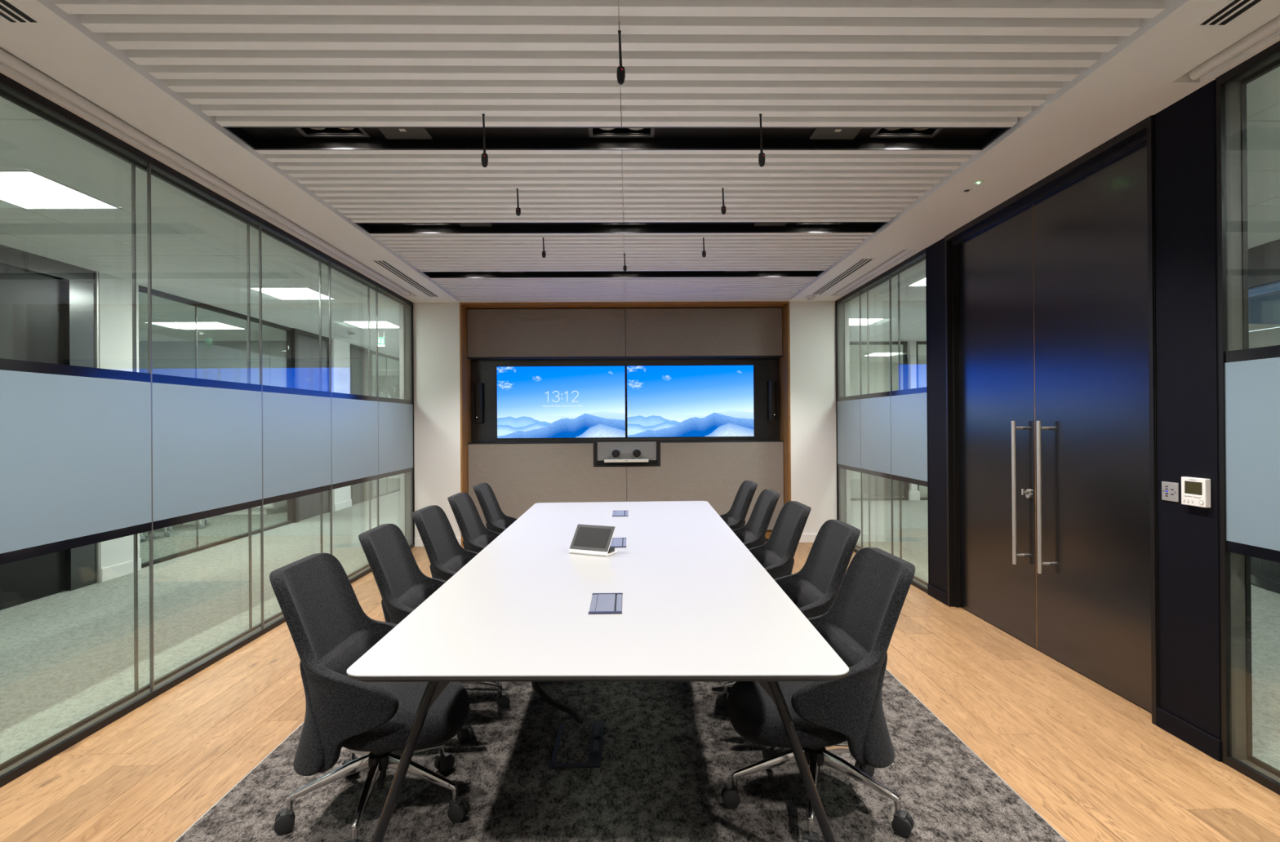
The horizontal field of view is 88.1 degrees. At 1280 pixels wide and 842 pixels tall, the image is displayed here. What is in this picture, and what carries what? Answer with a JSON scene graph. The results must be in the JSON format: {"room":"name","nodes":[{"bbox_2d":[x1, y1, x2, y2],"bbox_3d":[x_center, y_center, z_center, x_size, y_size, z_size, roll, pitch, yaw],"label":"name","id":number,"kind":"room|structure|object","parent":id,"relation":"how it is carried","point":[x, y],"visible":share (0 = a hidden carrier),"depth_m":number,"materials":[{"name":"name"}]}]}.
{"room":"conference room","nodes":[
{"label":"conference room","id":0,"kind":"room"},
{"bbox_2d":[0,244,100,610],"bbox_3d":[-4.813,0.050,3.889,0.115,2.755,3.950,0,0,-1],"label":"door","id":1,"kind":"structure","parent":0,"point":[49,308],"depth_m":5.41,"materials":[{"name":"metal"}]},
{"bbox_2d":[0,72,414,787],"bbox_3d":[-2.523,0.031,2.916,0.105,2.756,9.122,0,0,-1],"label":"wall","id":2,"kind":"structure","parent":0,"point":[86,456],"depth_m":3.41,"materials":[{"name":"glass"}]},
{"bbox_2d":[98,271,351,582],"bbox_3d":[-4.878,0.060,8.513,0.114,2.755,5.300,0,0,-1],"label":"wall","id":3,"kind":"structure","parent":0,"point":[115,293],"depth_m":6.07,"materials":[{"name":"paint"}]},
{"bbox_2d":[270,342,287,503],"bbox_3d":[-5.510,0.024,10.792,1.012,2.645,0.020,0,0,-1],"label":"panel","id":4,"kind":"object","parent":3,"relation":"attached to","point":[277,349],"visible":0.2,"depth_m":10.78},
{"bbox_2d":[291,328,329,522],"bbox_3d":[-4.934,0.063,9.947,0.112,2.755,1.150,0,0,-1],"label":"door","id":5,"kind":"structure","parent":3,"relation":"in","point":[305,345],"depth_m":9.82,"materials":[{"name":"black metal"}]},
{"bbox_2d":[350,344,373,505],"bbox_3d":[-4.966,0.067,11.682,0.112,2.755,1.040,0,0,-1],"label":"door","id":6,"kind":"structure","parent":3,"relation":"in","point":[358,355],"depth_m":11.73,"materials":[{"name":"glass"}]},
{"bbox_2d":[142,341,399,510],"bbox_3d":[-6.367,0.067,6.436,7.700,2.755,21.100,0,0,-1],"label":"wall","id":7,"kind":"structure","parent":0,"point":[373,371],"depth_m":16.88,"materials":[{"name":"paint"}]},
{"bbox_2d":[138,342,143,382],"bbox_3d":[-8.569,0.046,10.737,1.012,2.645,0.020,0,0,-1],"label":"panel","id":8,"kind":"object","parent":7,"relation":"attached to","point":[140,344],"visible":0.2,"depth_m":10.74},
{"bbox_2d":[142,342,207,386],"bbox_3d":[-7.550,0.039,10.755,1.012,2.645,0.020,0,0,-1],"label":"panel","id":9,"kind":"object","parent":7,"relation":"attached to","point":[168,358],"visible":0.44,"depth_m":10.75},
{"bbox_2d":[206,342,270,392],"bbox_3d":[-6.530,0.031,10.774,1.012,2.645,0.020,0,0,-1],"label":"panel","id":10,"kind":"object","parent":7,"relation":"attached to","point":[225,361],"visible":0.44,"depth_m":10.77,"materials":[{"name":"glass"}]},
{"bbox_2d":[372,373,399,376],"bbox_3d":[-6.969,-0.246,16.917,1.880,1.930,0.080,0,0,-1],"label":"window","id":11,"kind":"structure","parent":7,"relation":"in","point":[372,374],"depth_m":16.89,"materials":[{"name":"glass"}]},
{"bbox_2d":[331,338,351,511],"bbox_3d":[-5.037,0.066,10.841,0.320,2.755,0.620,0,0,-1],"label":"wall pillar","id":12,"kind":"structure","parent":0,"point":[340,350],"depth_m":10.79,"materials":[{"name":"paint"}]},
{"bbox_2d":[399,301,850,538],"bbox_3d":[-0.161,0.029,7.820,5.117,2.866,0.600,0,0,-1],"label":"wall","id":13,"kind":"structure","parent":0,"point":[436,326],"depth_m":7.55,"materials":[{"name":"paint"}]},
{"bbox_2d":[414,537,461,546],"bbox_3d":[-2.283,1.369,7.473,0.521,0.095,0.012,0,0,-1],"label":"baseboard","id":14,"kind":"structure","parent":13,"relation":"attached to","point":[418,542],"depth_m":7.46,"materials":[{"name":"paint"}]},
{"bbox_2d":[466,308,625,357],"bbox_3d":[-1.095,-1.033,7.761,1.846,0.562,0.030,0,0,-1],"label":"fabric panel","id":15,"kind":"object","parent":13,"relation":"attached to","point":[574,332],"visible":1,"depth_m":7.75,"materials":[{"name":"fabric"}]},
{"bbox_2d":[467,443,626,528],"bbox_3d":[-1.082,0.784,7.757,1.846,1.038,0.030,0,0,-1],"label":"fabric panel","id":16,"kind":"object","parent":13,"relation":"attached to","point":[520,477],"visible":0.71,"depth_m":7.74,"materials":[{"name":"fabric"}]},
{"bbox_2d":[593,441,660,466],"bbox_3d":[-0.155,0.388,7.819,0.780,0.287,0.221,0,0,-1],"label":"camera","id":17,"kind":"object","parent":16,"relation":"attached to","point":[606,454],"visible":1,"depth_m":7.76,"materials":[{"name":"black plastic"}]},
{"bbox_2d":[459,301,791,546],"bbox_3d":[-0.162,0.025,7.768,3.751,2.754,0.504,0,0,-1],"label":"trim","id":18,"kind":"structure","parent":13,"relation":"attached to","point":[784,362],"depth_m":7.63,"materials":[{"name":"brown wood"}]},
{"bbox_2d":[466,350,783,444],"bbox_3d":[-0.167,-0.225,7.871,3.705,1.267,0.220,0,0,-1],"label":"screen frame","id":19,"kind":"structure","parent":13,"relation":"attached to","point":[766,368],"depth_m":7.94,"materials":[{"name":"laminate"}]},
{"bbox_2d":[474,382,483,423],"bbox_3d":[-1.919,-0.216,7.871,0.099,0.481,0.096,0,0,-1],"label":"speaker","id":20,"kind":"object","parent":19,"relation":"attached to","point":[478,387],"visible":1,"depth_m":7.83},
{"bbox_2d":[495,364,626,439],"bbox_3d":[-0.943,-0.224,7.920,1.549,0.880,0.029,0,0,-1],"label":"wall display","id":21,"kind":"object","parent":19,"relation":"attached to","point":[533,402],"visible":1,"depth_m":7.91,"materials":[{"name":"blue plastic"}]},
{"bbox_2d":[626,364,755,438],"bbox_3d":[0.606,-0.235,7.949,1.541,0.880,0.028,0,0,-1],"label":"wall display","id":22,"kind":"object","parent":19,"relation":"attached to","point":[663,401],"visible":1,"depth_m":7.93,"materials":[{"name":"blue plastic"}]},
{"bbox_2d":[768,380,777,420],"bbox_3d":[1.590,-0.246,7.934,0.099,0.481,0.096,0,0,-1],"label":"speaker","id":23,"kind":"object","parent":19,"relation":"attached to","point":[772,401],"visible":1,"depth_m":7.89},
{"bbox_2d":[625,307,782,356],"bbox_3d":[0.755,-1.046,7.794,1.847,0.562,0.030,0,0,-1],"label":"fabric panel","id":24,"kind":"object","parent":13,"relation":"attached to","point":[649,332],"visible":1,"depth_m":7.78,"materials":[{"name":"fabric"}]},
{"bbox_2d":[626,441,783,530],"bbox_3d":[0.768,0.771,7.790,1.847,1.038,0.030,0,0,-1],"label":"fabric panel","id":25,"kind":"object","parent":13,"relation":"attached to","point":[712,473],"visible":0.66,"depth_m":7.78,"materials":[{"name":"fabric"}]},
{"bbox_2d":[799,533,817,542],"bbox_3d":[1.990,1.338,7.550,0.525,0.095,0.012,0,0,-1],"label":"baseboard","id":26,"kind":"structure","parent":13,"relation":"attached to","point":[811,538],"depth_m":7.54,"materials":[{"name":"paint"}]},
{"bbox_2d":[0,0,1279,369],"bbox_3d":[-0.128,-1.457,6.502,20.000,0.201,21.000,0,0,-1],"label":"ceiling","id":27,"kind":"structure","parent":0,"point":[245,63],"depth_m":3.04,"materials":[{"name":"paint"}]},
{"bbox_2d":[0,0,48,26],"bbox_3d":[-2.066,-1.351,1.451,0.124,0.004,1.610,0,0,-1],"label":"ceiling vent","id":28,"kind":"object","parent":27,"relation":"in","point":[11,12],"visible":1,"depth_m":2.20,"materials":[{"name":"metal"}]},
{"bbox_2d":[0,169,121,209],"bbox_3d":[-3.550,-1.334,3.839,0.590,0.006,0.630,0,0,-1],"label":"recessed light","id":29,"kind":"object","parent":27,"relation":"in","point":[28,189],"visible":1,"depth_m":3.89,"materials":[{"name":"white plastic"}]},
{"bbox_2d":[151,321,246,329],"bbox_3d":[-6.025,-1.305,9.065,0.870,0.006,0.680,0,0,-1],"label":"recessed light","id":30,"kind":"object","parent":27,"relation":"in","point":[180,325],"visible":0.9,"depth_m":9.05,"materials":[{"name":"white plastic"}]},
{"bbox_2d":[0,48,410,296],"bbox_3d":[-2.417,-1.373,2.935,0.056,0.046,8.330,0,0,-1],"label":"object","id":31,"kind":"object","parent":27,"relation":"attached to","point":[8,62],"visible":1,"depth_m":3.31,"materials":[{"name":"white plastic"}]},
{"bbox_2d":[249,287,336,299],"bbox_3d":[-3.605,-1.327,6.899,0.590,0.006,0.630,0,0,-1],"label":"recessed light","id":32,"kind":"object","parent":27,"relation":"in","point":[281,293],"visible":0.96,"depth_m":6.86,"materials":[{"name":"white plastic"}]},
{"bbox_2d":[342,320,399,328],"bbox_3d":[-3.655,-1.323,9.078,0.590,0.006,0.630,0,0,-1],"label":"recessed light","id":33,"kind":"object","parent":27,"relation":"in","point":[361,324],"visible":0.83,"depth_m":9.03,"materials":[{"name":"white plastic"}]},
{"bbox_2d":[377,331,385,346],"bbox_3d":[-3.732,-1.182,9.537,0.108,0.217,0.022,0,0,-1],"label":"exit sign","id":34,"kind":"object","parent":27,"relation":"hanging from","point":[380,340],"visible":0.9,"depth_m":9.53,"materials":[{"name":"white plastic"}]},
{"bbox_2d":[371,260,439,297],"bbox_3d":[-2.200,-1.340,6.327,0.124,0.004,1.615,0,0,-1],"label":"ceiling vent","id":35,"kind":"object","parent":27,"relation":"in","point":[384,264],"visible":1,"depth_m":6.15,"materials":[{"name":"metal"}]},
{"bbox_2d":[481,113,488,167],"bbox_3d":[-0.689,-1.258,2.932,0.030,0.265,0.031,0,0,-1],"label":"microphone","id":36,"kind":"object","parent":27,"relation":"hanging from","point":[484,156],"visible":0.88,"depth_m":2.93,"materials":[{"name":"black plastic"}]},
{"bbox_2d":[515,188,520,216],"bbox_3d":[-0.712,-1.294,3.867,0.030,0.188,0.031,0,0,-1],"label":"microphone","id":37,"kind":"object","parent":27,"relation":"hanging from","point":[517,209],"visible":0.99,"depth_m":3.86,"materials":[{"name":"black plastic"}]},
{"bbox_2d":[542,237,546,257],"bbox_3d":[-0.712,-1.298,4.898,0.030,0.177,0.031,0,0,-1],"label":"microphone","id":38,"kind":"object","parent":27,"relation":"hanging from","point":[544,253],"visible":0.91,"depth_m":4.89,"materials":[{"name":"black plastic"}]},
{"bbox_2d":[222,126,1011,150],"bbox_3d":[-0.089,-1.393,3.199,3.659,0.060,0.260,0,0,-1],"label":"trough","id":39,"kind":"object","parent":27,"relation":"attached to","point":[258,138],"visible":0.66,"depth_m":3.30,"materials":[{"name":"metal"}]},
{"bbox_2d":[294,128,369,137],"bbox_3d":[-1.493,-1.431,3.184,0.320,0.056,0.170,0,0,-1],"label":"recessed light","id":40,"kind":"object","parent":39,"relation":"attached to","point":[303,131],"visible":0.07,"depth_m":3.25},
{"bbox_2d":[377,128,432,139],"bbox_3d":[-1.142,-1.405,3.180,0.224,0.014,0.216,0,0,-1],"label":"ceiling speaker","id":41,"kind":"object","parent":39,"relation":"attached to","point":[389,133],"visible":0.57,"depth_m":3.22,"materials":[{"name":"metal"}]},
{"bbox_2d":[588,128,654,137],"bbox_3d":[-0.089,-1.441,3.209,0.320,0.056,0.170,0,0,-1],"label":"recessed light","id":42,"kind":"object","parent":39,"relation":"attached to","point":[591,131],"visible":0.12,"depth_m":3.28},
{"bbox_2d":[808,128,862,139],"bbox_3d":[0.964,-1.420,3.218,0.224,0.014,0.216,0,0,-1],"label":"ceiling speaker","id":43,"kind":"object","parent":39,"relation":"attached to","point":[818,133],"visible":0.58,"depth_m":3.25,"materials":[{"name":"metal"}]},
{"bbox_2d":[870,128,942,137],"bbox_3d":[1.314,-1.451,3.235,0.320,0.056,0.170,0,0,-1],"label":"recessed light","id":44,"kind":"object","parent":39,"relation":"attached to","point":[934,131],"visible":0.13,"depth_m":3.30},
{"bbox_2d":[616,22,625,84],"bbox_3d":[-0.067,-1.288,2.317,0.030,0.216,0.031,0,0,-1],"label":"microphone","id":45,"kind":"object","parent":27,"relation":"hanging from","point":[620,75],"visible":0.94,"depth_m":2.31,"materials":[{"name":"black plastic"}]},
{"bbox_2d":[354,222,888,234],"bbox_3d":[-0.115,-1.390,4.662,3.659,0.060,0.260,0,0,-1],"label":"trough","id":46,"kind":"object","parent":27,"relation":"attached to","point":[650,227],"visible":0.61,"depth_m":4.78,"materials":[{"name":"metal"}]},
{"bbox_2d":[403,223,449,225],"bbox_3d":[-1.520,-1.428,4.647,0.320,0.056,0.170,0,0,-1],"label":"recessed light","id":47,"kind":"object","parent":46,"relation":"attached to","point":[403,224],"visible":0.06,"depth_m":4.71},
{"bbox_2d":[459,223,492,226],"bbox_3d":[-1.168,-1.402,4.643,0.224,0.014,0.216,0,0,-1],"label":"ceiling speaker","id":48,"kind":"object","parent":46,"relation":"attached to","point":[461,224],"visible":0.4,"depth_m":4.72,"materials":[{"name":"metal"}]},
{"bbox_2d":[600,222,645,225],"bbox_3d":[-0.116,-1.438,4.672,0.320,0.056,0.170,0,0,-1],"label":"recessed light","id":49,"kind":"object","parent":46,"relation":"attached to","point":[602,224],"visible":0.02,"depth_m":4.74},
{"bbox_2d":[754,222,786,226],"bbox_3d":[0.937,-1.417,4.681,0.224,0.014,0.216,0,0,-1],"label":"ceiling speaker","id":50,"kind":"object","parent":46,"relation":"attached to","point":[755,224],"visible":0.4,"depth_m":4.74,"materials":[{"name":"metal"}]},
{"bbox_2d":[795,222,841,224],"bbox_3d":[1.288,-1.448,4.697,0.320,0.056,0.170,0,0,-1],"label":"recessed light","id":51,"kind":"object","parent":46,"relation":"attached to","point":[797,223],"visible":0.04,"depth_m":4.76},
{"bbox_2d":[422,271,824,278],"bbox_3d":[-0.142,-1.387,6.125,3.659,0.060,0.260,0,0,-1],"label":"trough","id":52,"kind":"object","parent":27,"relation":"attached to","point":[588,273],"visible":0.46,"depth_m":6.25,"materials":[{"name":"metal"}]},
{"bbox_2d":[702,237,706,257],"bbox_3d":[0.477,-1.308,4.928,0.030,0.174,0.031,0,0,-1],"label":"microphone","id":53,"kind":"object","parent":27,"relation":"hanging from","point":[704,253],"visible":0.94,"depth_m":4.92,"materials":[{"name":"black plastic"}]},
{"bbox_2d":[720,187,726,214],"bbox_3d":[0.490,-1.305,3.882,0.030,0.183,0.031,0,0,-1],"label":"microphone","id":54,"kind":"object","parent":27,"relation":"hanging from","point":[723,210],"visible":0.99,"depth_m":3.88,"materials":[{"name":"black plastic"}]},
{"bbox_2d":[758,113,764,167],"bbox_3d":[0.543,-1.267,2.951,0.030,0.264,0.031,0,0,-1],"label":"microphone","id":55,"kind":"object","parent":27,"relation":"hanging from","point":[761,156],"visible":0.94,"depth_m":2.95,"materials":[{"name":"black plastic"}]},
{"bbox_2d":[804,295,815,300],"bbox_3d":[1.869,-1.349,7.253,0.112,0.043,0.112,0,0,-1],"label":"smoke detector","id":56,"kind":"object","parent":27,"relation":"attached to","point":[808,297],"visible":1,"depth_m":7.22,"materials":[{"name":"white plastic"}]},
{"bbox_2d":[810,257,875,294],"bbox_3d":[1.915,-1.370,6.369,0.124,0.004,1.580,0,0,-1],"label":"ceiling vent","id":57,"kind":"object","parent":27,"relation":"in","point":[861,263],"visible":1,"depth_m":6.20,"materials":[{"name":"metal"}]},
{"bbox_2d":[848,318,884,325],"bbox_3d":[2.975,-1.370,9.158,0.590,0.006,0.630,0,0,-1],"label":"recessed light","id":58,"kind":"object","parent":27,"relation":"in","point":[852,322],"visible":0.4,"depth_m":9.07,"materials":[{"name":"white plastic"}]},
{"bbox_2d":[836,249,917,295],"bbox_3d":[2.193,-1.399,6.279,0.053,0.046,1.910,0,0,-1],"label":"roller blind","id":59,"kind":"object","parent":27,"relation":"attached to","point":[904,253],"visible":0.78,"depth_m":6.10,"materials":[{"name":"white fabric"}]},
{"bbox_2d":[865,352,902,355],"bbox_3d":[5.014,-1.376,13.646,0.590,0.006,0.630,0,0,-1],"label":"recessed light","id":60,"kind":"object","parent":27,"relation":"in","point":[873,353],"visible":0.73,"depth_m":13.64,"materials":[{"name":"white plastic"}]},
{"bbox_2d":[868,353,897,355],"bbox_3d":[5.014,-1.377,13.646,0.560,0.003,0.600,0,0,-1],"label":"diffuser","id":61,"kind":"object","parent":60,"relation":"attached to","point":[872,354],"depth_m":13.67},
{"bbox_2d":[906,276,925,286],"bbox_3d":[3.014,-1.376,6.418,0.590,0.006,0.630,0,0,-1],"label":"recessed light","id":62,"kind":"object","parent":27,"relation":"in","point":[922,282],"visible":0.24,"depth_m":6.60,"materials":[{"name":"white plastic"}]},
{"bbox_2d":[911,278,925,285],"bbox_3d":[3.014,-1.377,6.418,0.560,0.003,0.600,0,0,-1],"label":"diffuser","id":63,"kind":"object","parent":62,"relation":"attached to","point":[922,282],"depth_m":6.57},
{"bbox_2d":[1189,0,1266,28],"bbox_3d":[2.003,-1.380,1.519,0.124,0.004,1.600,0,0,-1],"label":"ceiling vent","id":64,"kind":"object","parent":27,"relation":"in","point":[1231,11],"visible":1,"depth_m":2.24,"materials":[{"name":"metal"}]},
{"bbox_2d":[1189,15,1279,80],"bbox_3d":[2.293,-1.411,0.772,0.053,0.046,3.835,0,0,-1],"label":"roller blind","id":65,"kind":"object","parent":27,"relation":"attached to","point":[1271,29],"visible":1,"depth_m":2.49,"materials":[{"name":"white fabric"}]},
{"bbox_2d":[1248,239,1279,324],"bbox_3d":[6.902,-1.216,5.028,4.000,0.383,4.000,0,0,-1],"label":"window","id":66,"kind":"structure","parent":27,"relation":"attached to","point":[1264,260],"depth_m":5.30,"materials":[{"name":"glass"}]},
{"bbox_2d":[0,478,1279,841],"bbox_3d":[-0.107,1.429,6.496,20.000,0.060,21.000,0,0,-1],"label":"floor","id":67,"kind":"structure","parent":0,"point":[1091,762],"depth_m":3.28,"materials":[{"name":"brown wood"}]},
{"bbox_2d":[139,527,170,542],"bbox_3d":[-6.185,0.999,8.154,0.646,0.893,0.642,0,0,-18],"label":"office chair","id":68,"kind":"object","parent":67,"relation":"on","point":[166,534],"visible":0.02,"depth_m":8.25,"materials":[{"name":"grey fabric"}]},
{"bbox_2d":[166,514,210,531],"bbox_3d":[-6.218,1.001,8.978,0.644,0.893,0.651,0,0,-18],"label":"office chair","id":69,"kind":"object","parent":67,"relation":"on","point":[201,525],"visible":0.07,"depth_m":8.91,"materials":[{"name":"plastic"}]},
{"bbox_2d":[138,285,293,568],"bbox_3d":[-4.923,0.059,7.852,0.060,2.755,3.020,0,0,-1],"label":"glass wall","id":70,"kind":"structure","parent":67,"relation":"on","point":[141,289],"depth_m":7.75,"materials":[{"name":"black metal"}]},
{"bbox_2d":[203,496,286,515],"bbox_3d":[-6.357,1.092,10.427,1.350,0.720,0.415,0,0,-1],"label":"storage cabinet","id":71,"kind":"object","parent":67,"relation":"on","point":[271,508],"visible":0.09,"depth_m":10.26,"materials":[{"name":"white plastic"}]},
{"bbox_2d":[372,351,399,498],"bbox_3d":[-5.030,0.071,13.811,0.060,2.755,3.200,0,0,-1],"label":"glass wall","id":72,"kind":"structure","parent":67,"relation":"on","point":[373,352],"depth_m":13.11,"materials":[{"name":"black metal"}]},
{"bbox_2d":[175,669,1066,841],"bbox_3d":[-0.080,1.398,2.521,2.945,0.015,6.850,0,0,-1],"label":"carpet","id":73,"kind":"object","parent":67,"relation":"on","point":[668,753],"visible":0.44,"depth_m":2.50,"materials":[{"name":"carpet"}]},
{"bbox_2d":[269,553,470,841],"bbox_3d":[-0.930,0.949,2.361,0.667,0.896,0.648,0,0,-1],"label":"swivel chair","id":74,"kind":"object","parent":73,"relation":"on","point":[330,630],"visible":0.92,"depth_m":2.25,"materials":[{"name":"grey fabric"}]},
{"bbox_2d":[358,524,510,743],"bbox_3d":[-0.957,0.950,3.144,0.652,0.896,0.626,0,0,-5],"label":"swivel chair","id":75,"kind":"object","parent":73,"relation":"on","point":[402,587],"visible":0.46,"depth_m":3.09,"materials":[{"name":"grey fabric"}]},
{"bbox_2d":[411,505,478,581],"bbox_3d":[-0.954,0.952,3.847,0.652,0.896,0.639,0,0,7],"label":"swivel chair","id":76,"kind":"object","parent":73,"relation":"on","point":[446,556],"visible":0.41,"depth_m":3.81,"materials":[{"name":"grey fabric"}]},
{"bbox_2d":[447,492,500,553],"bbox_3d":[-0.995,0.954,4.579,0.644,0.893,0.649,0,0,-1],"label":"swivel chair","id":77,"kind":"object","parent":73,"relation":"on","point":[476,537],"visible":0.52,"depth_m":4.55,"materials":[{"name":"grey fabric"}]},
{"bbox_2d":[472,483,517,533],"bbox_3d":[-1.012,0.956,5.312,0.650,0.893,0.636,0,0,-2],"label":"swivel chair","id":78,"kind":"object","parent":73,"relation":"on","point":[496,521],"visible":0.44,"depth_m":5.31,"materials":[{"name":"grey fabric"}]},
{"bbox_2d":[549,721,604,768],"bbox_3d":[-0.264,1.382,2.853,0.205,0.022,0.400,0,0,-1],"label":"box","id":79,"kind":"object","parent":73,"relation":"on","point":[577,745],"visible":1,"depth_m":2.82,"materials":[{"name":"black plastic"}]},
{"bbox_2d":[531,681,583,724],"bbox_3d":[-0.370,1.038,2.722,0.130,0.691,0.656,0,0,9],"label":"cable conduit","id":80,"kind":"object","parent":79,"relation":"on","point":[535,686],"visible":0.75,"depth_m":2.92,"materials":[{"name":"black rubber"}]},
{"bbox_2d":[591,739,599,754],"bbox_3d":[-0.188,1.378,2.804,0.035,0.016,0.100,0,0,-1],"label":"socket","id":81,"kind":"object","parent":79,"relation":"attached to","point":[595,744],"depth_m":2.79,"materials":[{"name":"black plastic"}]},
{"bbox_2d":[592,724,601,737],"bbox_3d":[-0.191,1.378,2.944,0.035,0.016,0.100,0,0,-1],"label":"socket","id":82,"kind":"object","parent":79,"relation":"attached to","point":[597,730],"depth_m":2.93,"materials":[{"name":"black plastic"}]},
{"bbox_2d":[346,501,848,841],"bbox_3d":[-0.139,1.023,3.530,1.485,0.740,3.720,0,0,-1],"label":"conference table","id":83,"kind":"object","parent":73,"relation":"on","point":[698,606],"visible":1,"depth_m":2.15,"materials":[{"name":"white laminate"}]},
{"bbox_2d":[568,524,617,556],"bbox_3d":[-0.232,0.587,3.274,0.210,0.130,0.118,0,0,25],"label":"panel","id":84,"kind":"object","parent":83,"relation":"on","point":[588,540],"visible":1,"depth_m":3.26,"materials":[{"name":"black plastic"}]},
{"bbox_2d":[588,593,622,614],"bbox_3d":[-0.119,0.648,2.357,0.113,0.004,0.260,0,0,-1],"label":"module","id":85,"kind":"object","parent":83,"relation":"on","point":[601,603],"visible":1,"depth_m":2.34,"materials":[{"name":"silver metal"}]},
{"bbox_2d":[609,537,626,547],"bbox_3d":[-0.118,0.651,3.542,0.090,0.004,0.270,0,0,-1],"label":"module","id":86,"kind":"object","parent":83,"relation":"on","point":[615,542],"visible":0.79,"depth_m":3.53,"materials":[{"name":"silver metal"}]},
{"bbox_2d":[612,511,627,516],"bbox_3d":[-0.139,0.653,4.677,0.110,0.004,0.280,0,0,-1],"label":"module","id":87,"kind":"object","parent":83,"relation":"on","point":[615,513],"visible":1,"depth_m":4.65,"materials":[{"name":"silver plastic"}]},
{"bbox_2d":[720,480,757,530],"bbox_3d":[0.609,0.944,5.354,0.643,0.896,0.652,0,0,-1],"label":"swivel chair","id":88,"kind":"object","parent":73,"relation":"on","point":[735,518],"visible":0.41,"depth_m":5.33,"materials":[{"name":"grey fabric"}]},
{"bbox_2d":[732,489,780,549],"bbox_3d":[0.659,0.942,4.646,0.648,0.893,0.640,0,0,0],"label":"swivel chair","id":89,"kind":"object","parent":73,"relation":"on","point":[753,535],"visible":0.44,"depth_m":4.61,"materials":[{"name":"grey fabric"}]},
{"bbox_2d":[748,501,811,579],"bbox_3d":[0.665,0.940,3.891,0.666,0.896,0.648,0,0,-2],"label":"swivel chair","id":90,"kind":"object","parent":73,"relation":"on","point":[776,555],"visible":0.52,"depth_m":3.89,"materials":[{"name":"grey fabric"}]},
{"bbox_2d":[715,520,860,710],"bbox_3d":[0.688,0.939,3.156,0.660,0.896,0.640,0,0,-1],"label":"swivel chair","id":91,"kind":"object","parent":73,"relation":"on","point":[814,589],"visible":0.42,"depth_m":3.15,"materials":[{"name":"grey fabric"}]},
{"bbox_2d":[720,547,915,841],"bbox_3d":[0.613,0.938,2.397,0.643,0.896,0.652,0,0,-3],"label":"swivel chair","id":92,"kind":"object","parent":73,"relation":"on","point":[860,624],"visible":0.91,"depth_m":2.23,"materials":[{"name":"grey fabric"}]},
{"bbox_2d":[862,473,903,496],"bbox_3d":[4.506,0.917,12.226,0.560,0.880,0.612,0,0,-1],"label":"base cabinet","id":93,"kind":"object","parent":67,"relation":"on","point":[879,486],"visible":0.28,"depth_m":11.92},
{"bbox_2d":[849,341,927,501],"bbox_3d":[4.893,-0.005,11.510,3.000,2.755,0.060,0,0,-1],"label":"glass wall","id":94,"kind":"structure","parent":67,"relation":"on","point":[904,344],"depth_m":11.48,"materials":[{"name":"black metal"}]},
{"bbox_2d":[907,341,919,501],"bbox_3d":[4.733,-0.004,11.477,0.170,2.755,0.140,0,0,-1],"label":"column","id":95,"kind":"structure","parent":67,"relation":"on","point":[913,494],"depth_m":11.43,"materials":[{"name":"paint"}]},
{"bbox_2d":[1250,556,1279,594],"bbox_3d":[6.916,0.820,5.024,3.800,1.050,3.800,0,0,-1],"label":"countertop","id":96,"kind":"structure","parent":67,"relation":"on","point":[1264,574],"depth_m":5.61,"materials":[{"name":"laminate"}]},
{"bbox_2d":[849,363,908,479],"bbox_3d":[6.216,-0.006,15.765,7.000,2.755,0.100,0,0,-1],"label":"wall","id":97,"kind":"structure","parent":0,"point":[879,373],"depth_m":15.70,"materials":[{"name":"paint"}]},
{"bbox_2d":[918,359,926,393],"bbox_3d":[6.504,-0.012,13.670,0.100,2.755,4.100,0,0,-1],"label":"wall","id":98,"kind":"structure","parent":0,"point":[922,364],"depth_m":15.02,"materials":[{"name":"paint"}]},
{"bbox_2d":[835,40,1279,795],"bbox_3d":[2.376,-0.004,3.005,0.118,2.756,9.122,0,0,-1],"label":"wall","id":99,"kind":"structure","parent":0,"point":[1217,409],"depth_m":2.77,"materials":[{"name":"black metal"}]},
{"bbox_2d":[944,115,1157,725],"bbox_3d":[2.360,-0.002,3.962,0.116,2.756,1.947,0,0,-1],"label":"door","id":100,"kind":"structure","parent":99,"relation":"in","point":[1050,307],"depth_m":3.71,"materials":[{"name":"black metal"}]},
{"bbox_2d":[1161,481,1178,502],"bbox_3d":[2.330,0.310,2.908,0.006,0.083,0.089,0,0,-1],"label":"switch plate","id":101,"kind":"object","parent":99,"relation":"attached to","point":[1170,491],"visible":1,"depth_m":2.90,"materials":[{"name":"plastic"}]},
{"bbox_2d":[1181,476,1210,507],"bbox_3d":[2.322,0.297,2.766,0.026,0.118,0.120,0,0,-1],"label":"thermostat","id":102,"kind":"object","parent":99,"relation":"attached to","point":[1195,491],"visible":1,"depth_m":2.75,"materials":[{"name":"white plastic"}]},
{"bbox_2d":[1248,327,1279,360],"bbox_3d":[9.843,-0.052,5.979,0.100,2.755,19.600,0,0,-1],"label":"wall","id":103,"kind":"structure","parent":0,"point":[1269,337],"depth_m":10.28,"materials":[{"name":"paint"}]},
{"label":"outside","id":104,"kind":"structure","parent":0,"visible":0},
{"bbox_3d":[-10.663,4.589,38.354,40.000,0.100,42.900,0,0,-1],"label":"ground","id":105,"kind":"structure","parent":104,"visible":0},
{"bbox_2d":[372,369,399,403],"bbox_3d":[-10.626,0.321,27.394,4.566,8.405,4.676,0,0,-1],"label":"bare tree","id":106,"kind":"object","parent":105,"relation":"on","point":[381,379],"visible":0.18,"depth_m":26.78,"materials":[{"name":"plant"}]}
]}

